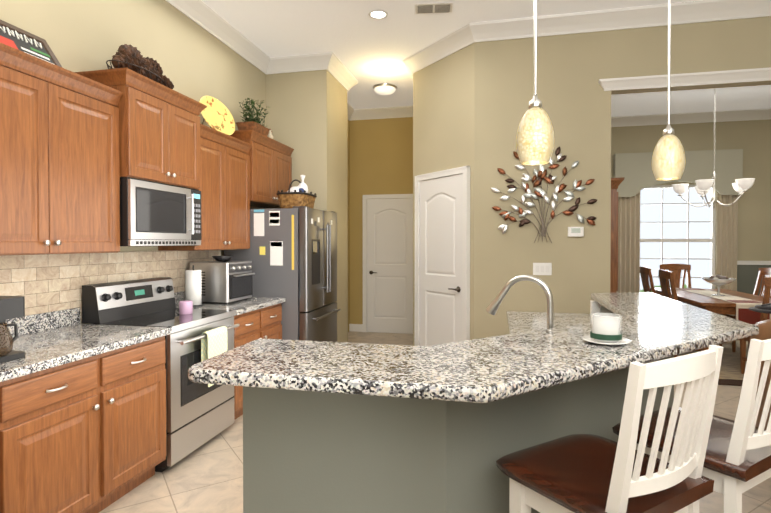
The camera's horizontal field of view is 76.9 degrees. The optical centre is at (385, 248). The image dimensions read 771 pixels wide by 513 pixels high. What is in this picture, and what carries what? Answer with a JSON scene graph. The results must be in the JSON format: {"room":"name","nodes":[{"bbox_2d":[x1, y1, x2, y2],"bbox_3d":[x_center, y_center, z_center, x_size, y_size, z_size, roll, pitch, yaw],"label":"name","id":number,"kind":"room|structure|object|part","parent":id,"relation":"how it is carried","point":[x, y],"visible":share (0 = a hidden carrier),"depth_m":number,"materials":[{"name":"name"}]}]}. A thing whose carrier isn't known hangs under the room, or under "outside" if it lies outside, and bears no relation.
{"room":"kitchen","nodes":[
{"label":"kitchen","id":0,"kind":"room"},
{"bbox_2d":[0,0,265,323],"bbox_3d":[-2.353,-0.366,1.797,0.140,3.560,8.070,0,1,13],"label":"wall","id":1,"kind":"structure","parent":0,"point":[195,61],"depth_m":3.76,"materials":[{"name":"paint"}]},
{"bbox_2d":[0,43,123,255],"bbox_3d":[-1.917,-0.471,2.590,0.356,1.000,1.000,0,1,13],"label":"upper cabinet","id":2,"kind":"object","parent":1,"relation":"attached to","point":[59,165],"visible":1,"depth_m":2.60,"materials":[{"name":"brown wood"}]},
{"bbox_2d":[0,20,61,66],"bbox_3d":[-1.984,-1.102,2.627,0.190,0.258,0.460,0,1,13],"label":"decorative sign","id":3,"kind":"object","parent":2,"relation":"on","point":[13,36],"visible":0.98,"depth_m":2.69,"materials":[{"name":"black"}]},
{"bbox_2d":[0,250,220,336],"bbox_3d":[-1.985,0.274,3.070,0.020,0.495,3.440,0,1,13],"label":"backsplash","id":4,"kind":"structure","parent":1,"relation":"attached to","point":[48,287],"depth_m":3.04,"materials":[{"name":"tile"}]},
{"bbox_2d":[74,68,206,188],"bbox_3d":[-1.695,-0.787,3.444,0.416,0.658,0.858,0,1,13],"label":"upper cabinet","id":5,"kind":"object","parent":1,"relation":"attached to","point":[159,132],"visible":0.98,"depth_m":3.27,"materials":[{"name":"brown wood"}]},
{"bbox_2d":[106,44,173,88],"bbox_3d":[-1.714,-1.250,3.406,0.228,0.266,0.577,0,1,13],"label":"pine cones","id":6,"kind":"object","parent":5,"relation":"on","point":[130,56],"visible":0.65,"depth_m":3.29,"materials":[{"name":"brown plant"}]},
{"bbox_2d":[120,177,201,245],"bbox_3d":[-1.685,-0.238,3.448,0.437,0.435,0.758,0,1,13],"label":"microwave","id":7,"kind":"object","parent":5,"relation":"attached to","point":[152,213],"visible":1,"depth_m":3.29,"materials":[{"name":"silver metal"}]},
{"bbox_2d":[158,124,252,250],"bbox_3d":[-1.542,-0.492,4.265,0.356,1.000,0.892,0,1,13],"label":"upper cabinet","id":8,"kind":"object","parent":1,"relation":"attached to","point":[224,189],"visible":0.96,"depth_m":4.21,"materials":[{"name":"brown wood"}]},
{"bbox_2d":[199,96,234,134],"bbox_3d":[-1.542,-1.179,4.359,0.225,0.374,0.456,0,1,13],"label":"decorative plate","id":9,"kind":"object","parent":8,"relation":"on","point":[216,114],"visible":0.81,"depth_m":4.37,"materials":[{"name":"yellow ceramic"}]},
{"bbox_2d":[230,130,293,207],"bbox_3d":[-1.337,-0.802,5.132,0.376,0.670,0.986,0,1,13],"label":"upper cabinet","id":10,"kind":"object","parent":1,"relation":"attached to","point":[270,167],"visible":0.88,"depth_m":4.98,"materials":[{"name":"brown wood"}]},
{"bbox_2d":[236,98,269,135],"bbox_3d":[-1.342,-1.338,4.983,0.298,0.403,0.429,0,1,13],"label":"decorative plant","id":11,"kind":"object","parent":10,"relation":"on","point":[250,123],"visible":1,"depth_m":4.88,"materials":[{"name":"green plant"}]},
{"bbox_2d":[267,129,272,138],"bbox_3d":[-1.243,-1.222,5.232,0.068,0.165,0.066,0,1,13],"label":"decorative figurine","id":12,"kind":"object","parent":10,"relation":"on","point":[270,135],"visible":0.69,"depth_m":5.21,"materials":[{"name":"beige ceramic"}]},
{"bbox_2d":[266,70,347,342],"bbox_3d":[-1.017,-0.419,6.047,0.890,3.560,0.810,0,1,13],"label":"wall block","id":13,"kind":"object","parent":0,"point":[307,118],"visible":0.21,"depth_m":5.65,"materials":[{"name":"paint"}]},
{"bbox_2d":[348,120,349,331],"bbox_3d":[-0.816,-0.433,7.170,0.150,3.560,1.470,0,1,13],"label":"wall","id":14,"kind":"structure","parent":0,"point":[348,232],"depth_m":7.83,"materials":[{"name":"paint"}]},
{"bbox_2d":[349,117,412,323],"bbox_3d":[0.093,-0.441,7.797,1.650,3.560,0.150,0,1,13],"label":"wall","id":15,"kind":"structure","parent":0,"point":[381,155],"depth_m":7.78,"materials":[{"name":"paint"}]},
{"bbox_2d":[349,324,409,333],"bbox_3d":[0.079,1.280,7.736,1.360,0.120,0.015,0,1,13],"label":"baseboard","id":16,"kind":"structure","parent":15,"relation":"attached to","point":[356,327],"depth_m":7.84,"materials":[{"name":"white wood"}]},
{"bbox_2d":[363,194,412,333],"bbox_3d":[0.071,0.240,7.688,0.896,2.202,0.084,0,1,13],"label":"hall door","id":17,"kind":"structure","parent":15,"relation":"in","point":[387,263],"depth_m":7.71,"materials":[{"name":"white wood"}]},
{"bbox_2d":[99,331,770,512],"bbox_3d":[1.741,1.425,2.941,8.600,0.050,12.050,0,1,13],"label":"floor","id":18,"kind":"structure","parent":0,"point":[207,477],"depth_m":2.90,"materials":[{"name":"tile"}]},
{"bbox_2d":[0,381,7,512],"bbox_3d":[-1.968,0.978,1.686,0.662,0.876,0.729,0,1,13],"label":"base cabinet","id":19,"kind":"object","parent":18,"relation":"on","point":[3,487],"depth_m":1.99,"materials":[{"name":"brown wood"}]},
{"bbox_2d":[0,324,171,381],"bbox_3d":[-1.828,0.512,2.185,0.671,0.040,1.776,0,1,13],"label":"countertop","id":20,"kind":"structure","parent":19,"relation":"on","point":[47,349],"depth_m":2.53,"materials":[{"name":"stone"}]},
{"bbox_2d":[0,296,24,362],"bbox_3d":[-1.734,0.354,2.131,0.186,0.274,0.206,0,1,13],"label":"coffee maker","id":21,"kind":"object","parent":20,"relation":"on","point":[11,307],"visible":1,"depth_m":2.13,"materials":[{"name":"black plastic"}]},
{"bbox_2d":[4,336,165,512],"bbox_3d":[-1.774,0.967,2.551,0.662,0.876,1.045,0,1,13],"label":"base cabinet","id":22,"kind":"object","parent":18,"relation":"on","point":[87,435],"depth_m":2.39,"materials":[{"name":"brown wood"}]},
{"bbox_2d":[82,277,239,471],"bbox_3d":[-1.525,0.811,3.425,0.710,1.166,0.758,0,1,13],"label":"stove","id":23,"kind":"object","parent":18,"relation":"on","point":[198,415],"visible":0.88,"depth_m":3.24,"materials":[{"name":"silver metal"}]},
{"bbox_2d":[179,300,192,314],"bbox_3d":[-1.453,0.427,3.537,0.090,0.092,0.090,0,1,13],"label":"candle","id":24,"kind":"object","parent":23,"relation":"on","point":[186,307],"visible":0.98,"depth_m":3.50,"materials":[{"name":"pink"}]},
{"bbox_2d":[201,326,227,386],"bbox_3d":[-1.184,0.739,3.368,0.055,0.371,0.240,0,1,13],"label":"hanging towel","id":25,"kind":"object","parent":23,"relation":"hanging from","point":[214,343],"visible":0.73,"depth_m":3.32,"materials":[{"name":"beige fabric"}]},
{"bbox_2d":[234,303,281,419],"bbox_3d":[-1.376,0.946,4.246,0.698,0.875,0.890,0,1,13],"label":"base cabinet","id":26,"kind":"object","parent":18,"relation":"on","point":[264,323],"visible":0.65,"depth_m":4.06,"materials":[{"name":"brown wood"}]},
{"bbox_2d":[176,297,285,314],"bbox_3d":[-1.368,0.487,4.239,0.671,0.040,0.894,0,1,13],"label":"countertop","id":27,"kind":"structure","parent":26,"relation":"on","point":[242,306],"depth_m":4.09,"materials":[{"name":"stone"}]},
{"bbox_2d":[185,265,202,306],"bbox_3d":[-1.571,0.301,3.971,0.150,0.334,0.150,0,1,13],"label":"paper towel roll","id":28,"kind":"object","parent":27,"relation":"on","point":[193,285],"visible":0.81,"depth_m":3.92,"materials":[{"name":"white paper"}]},
{"bbox_2d":[190,256,254,303],"bbox_3d":[-1.434,0.264,4.327,0.421,0.400,0.436,0,1,13],"label":"toaster oven","id":29,"kind":"object","parent":27,"relation":"on","point":[225,280],"visible":0.96,"depth_m":4.13,"materials":[{"name":"silver metal"}]},
{"bbox_2d":[224,206,340,341],"bbox_3d":[-1.026,0.482,5.096,0.932,1.782,0.912,0,1,13],"label":"fridge","id":30,"kind":"object","parent":18,"relation":"on","point":[291,254],"visible":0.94,"depth_m":4.65,"materials":[{"name":"grey metal"}]},
{"bbox_2d":[277,175,316,207],"bbox_3d":[-0.913,-0.594,5.022,0.326,0.370,0.473,0,1,13],"label":"decorative basket","id":31,"kind":"object","parent":30,"relation":"on","point":[299,195],"visible":0.94,"depth_m":4.85,"materials":[{"name":"wicker"}]},
{"bbox_2d":[243,300,673,512],"bbox_3d":[0.582,0.890,2.642,1.695,1.028,2.328,0,1,13],"label":"kitchen island","id":32,"kind":"object","parent":18,"relation":"on","point":[314,452],"visible":0.42,"depth_m":1.64,"materials":[{"name":"paint"}]},
{"bbox_2d":[188,292,758,402],"bbox_3d":[0.688,0.355,2.502,2.030,0.040,2.699,0,1,13],"label":"island countertop","id":33,"kind":"structure","parent":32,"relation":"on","point":[653,328],"depth_m":1.54,"materials":[{"name":"stone"}]},
{"bbox_2d":[581,313,631,344],"bbox_3d":[0.808,0.292,1.778,0.168,0.103,0.168,0,1,13],"label":"candle","id":34,"kind":"object","parent":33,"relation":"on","point":[603,331],"visible":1,"depth_m":1.74,"materials":[{"name":"white wax"}]},
{"bbox_2d":[431,311,600,345],"bbox_3d":[0.523,0.506,2.686,1.588,0.040,2.138,0,1,13],"label":"island countertop","id":35,"kind":"structure","parent":32,"relation":"on","point":[520,322],"depth_m":3.25,"materials":[{"name":"stone"}]},
{"bbox_2d":[486,275,552,328],"bbox_3d":[0.661,0.305,2.221,0.398,0.373,0.120,0,1,13],"label":"faucet","id":36,"kind":"object","parent":35,"relation":"on","point":[492,307],"visible":0.62,"depth_m":2.21,"materials":[{"name":"silver metal"}]},
{"bbox_2d":[496,344,723,512],"bbox_3d":[0.661,0.845,1.454,0.460,1.149,0.497,0,1,-31],"label":"stool","id":37,"kind":"object","parent":18,"relation":"on","point":[582,473],"visible":1,"depth_m":1.31,"materials":[{"name":"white wood"}]},
{"bbox_2d":[610,177,624,292],"bbox_3d":[2.378,0.310,5.711,0.510,2.110,1.316,0,1,13],"label":"hutch","id":38,"kind":"object","parent":18,"relation":"on","point":[615,183],"visible":0.02,"depth_m":5.09,"materials":[{"name":"brown wood"}]},
{"bbox_2d":[612,339,770,512],"bbox_3d":[1.165,0.842,1.735,0.460,1.149,0.497,0,1,-31],"label":"stool","id":39,"kind":"object","parent":18,"relation":"on","point":[737,462],"visible":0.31,"depth_m":1.51,"materials":[{"name":"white wood"}]},
{"bbox_2d":[677,340,747,385],"bbox_3d":[4.279,1.352,6.266,2.800,0.012,3.050,0,1,13],"label":"dining rug","id":40,"kind":"object","parent":18,"relation":"on","point":[730,374],"depth_m":5.63,"materials":[{"name":"brown carpet"}]},
{"bbox_2d":[640,266,655,293],"bbox_3d":[3.812,0.791,6.646,0.572,1.092,0.464,0,1,13],"label":"dining chair","id":41,"kind":"object","parent":40,"relation":"on","point":[645,272],"visible":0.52,"depth_m":6.59,"materials":[{"name":"brown wood"}]},
{"bbox_2d":[659,263,691,287],"bbox_3d":[4.493,0.782,7.396,0.464,1.092,0.572,0,1,13],"label":"dining chair","id":42,"kind":"object","parent":40,"relation":"on","point":[675,269],"visible":0.31,"depth_m":7.61,"materials":[{"name":"brown wood"}]},
{"bbox_2d":[658,269,717,356],"bbox_3d":[3.637,0.801,5.865,0.572,1.092,0.464,0,1,13],"label":"dining chair","id":43,"kind":"object","parent":40,"relation":"on","point":[665,277],"visible":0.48,"depth_m":5.80,"materials":[{"name":"brown wood"}]},
{"bbox_2d":[650,288,770,350],"bbox_3d":[4.235,0.970,6.246,1.020,0.752,1.900,0,1,13],"label":"dining table","id":44,"kind":"object","parent":40,"relation":"on","point":[715,305],"visible":0.29,"depth_m":5.76,"materials":[{"name":"brown wood"}]},
{"bbox_2d":[677,288,770,324],"bbox_3d":[4.235,0.721,6.242,0.340,0.266,1.916,0,1,13],"label":"table runner","id":45,"kind":"object","parent":44,"relation":"on","point":[744,313],"visible":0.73,"depth_m":5.34,"materials":[{"name":"beige fabric"}]},
{"bbox_2d":[702,274,736,295],"bbox_3d":[4.213,0.457,6.142,0.380,0.266,0.380,0,1,13],"label":"centerpiece bowl","id":46,"kind":"object","parent":45,"relation":"on","point":[718,280],"visible":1,"depth_m":6.09,"materials":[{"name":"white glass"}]},
{"bbox_2d":[719,268,770,351],"bbox_3d":[4.789,0.794,6.427,0.572,1.092,0.464,0,1,13],"label":"dining chair","id":47,"kind":"object","parent":40,"relation":"on","point":[763,272],"visible":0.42,"depth_m":6.48,"materials":[{"name":"brown wood"}]},
{"bbox_2d":[740,277,770,373],"bbox_3d":[4.004,0.812,4.983,0.464,1.092,0.572,0,1,13],"label":"dining chair","id":48,"kind":"object","parent":40,"relation":"on","point":[766,300],"visible":0.42,"depth_m":4.86,"materials":[{"name":"brown wood"}]},
{"bbox_2d":[749,319,770,429],"bbox_3d":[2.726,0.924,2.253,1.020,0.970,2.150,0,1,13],"label":"chair","id":49,"kind":"object","parent":18,"relation":"on","point":[764,326],"visible":0.12,"depth_m":3.10,"materials":[{"name":"brown wood"}]},
{"bbox_2d":[748,303,770,313],"bbox_3d":[2.567,0.393,3.230,0.220,0.063,0.240,0,1,13],"label":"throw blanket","id":50,"kind":"object","parent":49,"relation":"on","point":[764,308],"visible":1,"depth_m":3.20,"materials":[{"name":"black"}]},
{"bbox_2d":[413,43,474,345],"bbox_3d":[0.651,-0.409,5.279,0.120,3.560,1.041,0,1,-32],"label":"wall","id":51,"kind":"structure","parent":0,"point":[443,111],"depth_m":5.16,"materials":[{"name":"paint"}]},
{"bbox_2d":[414,166,469,345],"bbox_3d":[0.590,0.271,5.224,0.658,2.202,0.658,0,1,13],"label":"pantry door","id":52,"kind":"structure","parent":51,"relation":"in","point":[442,260],"depth_m":5.18,"materials":[{"name":"white wood"}]},
{"bbox_2d":[202,0,770,116],"bbox_3d":[1.741,-2.190,2.896,8.600,0.060,12.050,0,1,13],"label":"ceiling","id":53,"kind":"structure","parent":0,"point":[361,44],"depth_m":4.93,"materials":[{"name":"white paint"}]},
{"bbox_2d":[368,10,387,18],"bbox_3d":[-0.069,-2.176,4.516,0.184,0.004,0.184,0,1,13],"label":"recessed light","id":54,"kind":"object","parent":53,"relation":"in","point":[377,14],"visible":1,"depth_m":4.51,"materials":[{"name":"white glass"}]},
{"bbox_2d":[373,83,396,94],"bbox_3d":[-0.009,-2.153,6.614,0.330,0.101,0.330,0,1,13],"label":"light","id":55,"kind":"object","parent":53,"relation":"attached to","point":[384,88],"visible":1,"depth_m":6.51,"materials":[{"name":"white glass"}]},
{"bbox_2d":[415,2,452,13],"bbox_3d":[0.437,-2.173,4.393,0.340,0.008,0.190,0,1,5],"label":"ceiling vent","id":56,"kind":"object","parent":53,"relation":"in","point":[432,8],"visible":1,"depth_m":4.38,"materials":[{"name":"white metal"}]},
{"bbox_2d":[516,0,553,164],"bbox_3d":[0.550,-1.230,1.776,0.134,1.828,0.134,0,1,13],"label":"pendant light","id":57,"kind":"object","parent":53,"relation":"hanging from","point":[535,140],"visible":1,"depth_m":1.74,"materials":[{"name":"glass"}]},
{"bbox_2d":[652,0,684,179],"bbox_3d":[1.301,-1.236,2.223,0.134,1.828,0.134,0,1,13],"label":"pendant light","id":58,"kind":"object","parent":53,"relation":"hanging from","point":[668,159],"visible":1,"depth_m":2.20,"materials":[{"name":"glass"}]},
{"bbox_2d":[672,89,754,207],"bbox_3d":[4.163,-1.355,6.165,0.888,1.689,0.857,0,1,13],"label":"chandelier","id":59,"kind":"object","parent":53,"relation":"hanging from","point":[740,186],"visible":0.85,"depth_m":6.12,"materials":[{"name":"white glass"}]},
{"bbox_2d":[474,30,611,338],"bbox_3d":[1.504,-0.402,4.726,1.254,3.560,0.186,0,1,13],"label":"wall","id":60,"kind":"structure","parent":0,"point":[573,96],"depth_m":4.65,"materials":[{"name":"paint"}]},
{"bbox_2d":[533,263,551,274],"bbox_3d":[1.508,0.195,4.669,0.172,0.118,0.008,0,1,13],"label":"switch plate","id":61,"kind":"object","parent":60,"relation":"attached to","point":[542,268],"visible":1,"depth_m":4.67,"materials":[{"name":"white plastic"}]},
{"bbox_3d":[1.504,-0.523,4.639,0.979,0.943,0.019,0,1,13],"label":"hanging tree artwork","id":62,"kind":"part","parent":60,"relation":"part of"},
{"bbox_2d":[568,227,583,236],"bbox_3d":[1.797,-0.162,4.590,0.140,0.092,0.028,0,1,13],"label":"thermostat","id":63,"kind":"object","parent":60,"relation":"attached to","point":[575,231],"visible":0.96,"depth_m":4.58,"materials":[{"name":"white plastic"}]},
{"bbox_2d":[611,119,770,288],"bbox_3d":[4.814,-0.445,8.174,4.500,3.560,0.150,0,1,13],"label":"wall","id":64,"kind":"structure","parent":0,"point":[751,139],"depth_m":7.87,"materials":[{"name":"paint"}]},
{"bbox_2d":[613,149,742,196],"bbox_3d":[4.791,-1.228,8.015,1.880,0.730,0.148,0,1,13],"label":"valance board","id":65,"kind":"object","parent":64,"relation":"attached to","point":[635,170],"visible":0.73,"depth_m":7.90,"materials":[{"name":"beige fabric"}]},
{"bbox_2d":[616,192,639,292],"bbox_3d":[4.094,-0.075,8.200,0.375,2.780,0.064,0,1,13],"label":"drape","id":66,"kind":"object","parent":65,"relation":"hanging from","point":[628,244],"visible":0.4,"depth_m":8.19,"materials":[{"name":"beige fabric"}]},
{"bbox_2d":[716,192,737,290],"bbox_3d":[5.536,-0.071,7.877,0.300,2.780,0.064,0,1,13],"label":"drape","id":67,"kind":"object","parent":65,"relation":"hanging from","point":[726,238],"visible":0.38,"depth_m":7.87,"materials":[{"name":"beige fabric"}]},
{"bbox_2d":[611,108,770,126],"bbox_3d":[4.859,-2.148,8.008,4.350,0.150,0.114,0,1,13],"label":"crown molding","id":68,"kind":"structure","parent":64,"relation":"attached to","point":[699,117],"depth_m":7.91,"materials":[{"name":"white"}]},
{"bbox_2d":[611,16,770,94],"bbox_3d":[4.120,-1.823,4.141,4.100,0.705,0.150,0,1,13],"label":"wall","id":69,"kind":"structure","parent":0,"point":[735,44],"depth_m":4.37,"materials":[{"name":"paint"}]},
{"bbox_2d":[165,0,770,120],"bbox_3d":[2.156,-2.096,3.788,7.780,0.150,6.730,0,1,13],"label":"crown molding","id":70,"kind":"structure","parent":69,"relation":"attached to","point":[203,15],"depth_m":4.62,"materials":[{"name":"white wood"}]},
{"bbox_2d":[598,67,770,90],"bbox_3d":[4.040,-1.512,4.052,4.216,0.094,0.068,0,1,13],"label":"trim","id":71,"kind":"structure","parent":69,"relation":"attached to","point":[701,78],"depth_m":4.34,"materials":[{"name":"white wood"}]},
{"label":"outside","id":72,"kind":"structure","parent":0,"visible":0},
{"bbox_2d":[640,185,715,292],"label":"window","id":73,"kind":"structure","parent":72,"point":[676,213],"depth_m":9.54,"materials":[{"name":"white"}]},
{"bbox_3d":[2.247,-0.426,6.664,0.150,3.560,3.920,0,1,13],"label":"wall","id":74,"kind":"structure","parent":0,"visible":0},
{"bbox_2d":[737,261,770,264],"bbox_3d":[6.239,0.767,7.777,1.540,1.145,0.029,0,1,13],"label":"trim","id":75,"kind":"structure","parent":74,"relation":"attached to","point":[753,262],"depth_m":7.82,"materials":[{"name":"white wood"}]},
{"bbox_2d":[737,265,770,295],"bbox_3d":[4.442,0.820,6.187,4.350,1.080,3.919,0,1,13],"label":"paint","id":76,"kind":"object","parent":74,"relation":"attached to","point":[747,275],"depth_m":7.87,"materials":[{"name":"grey paint"}]}
]}

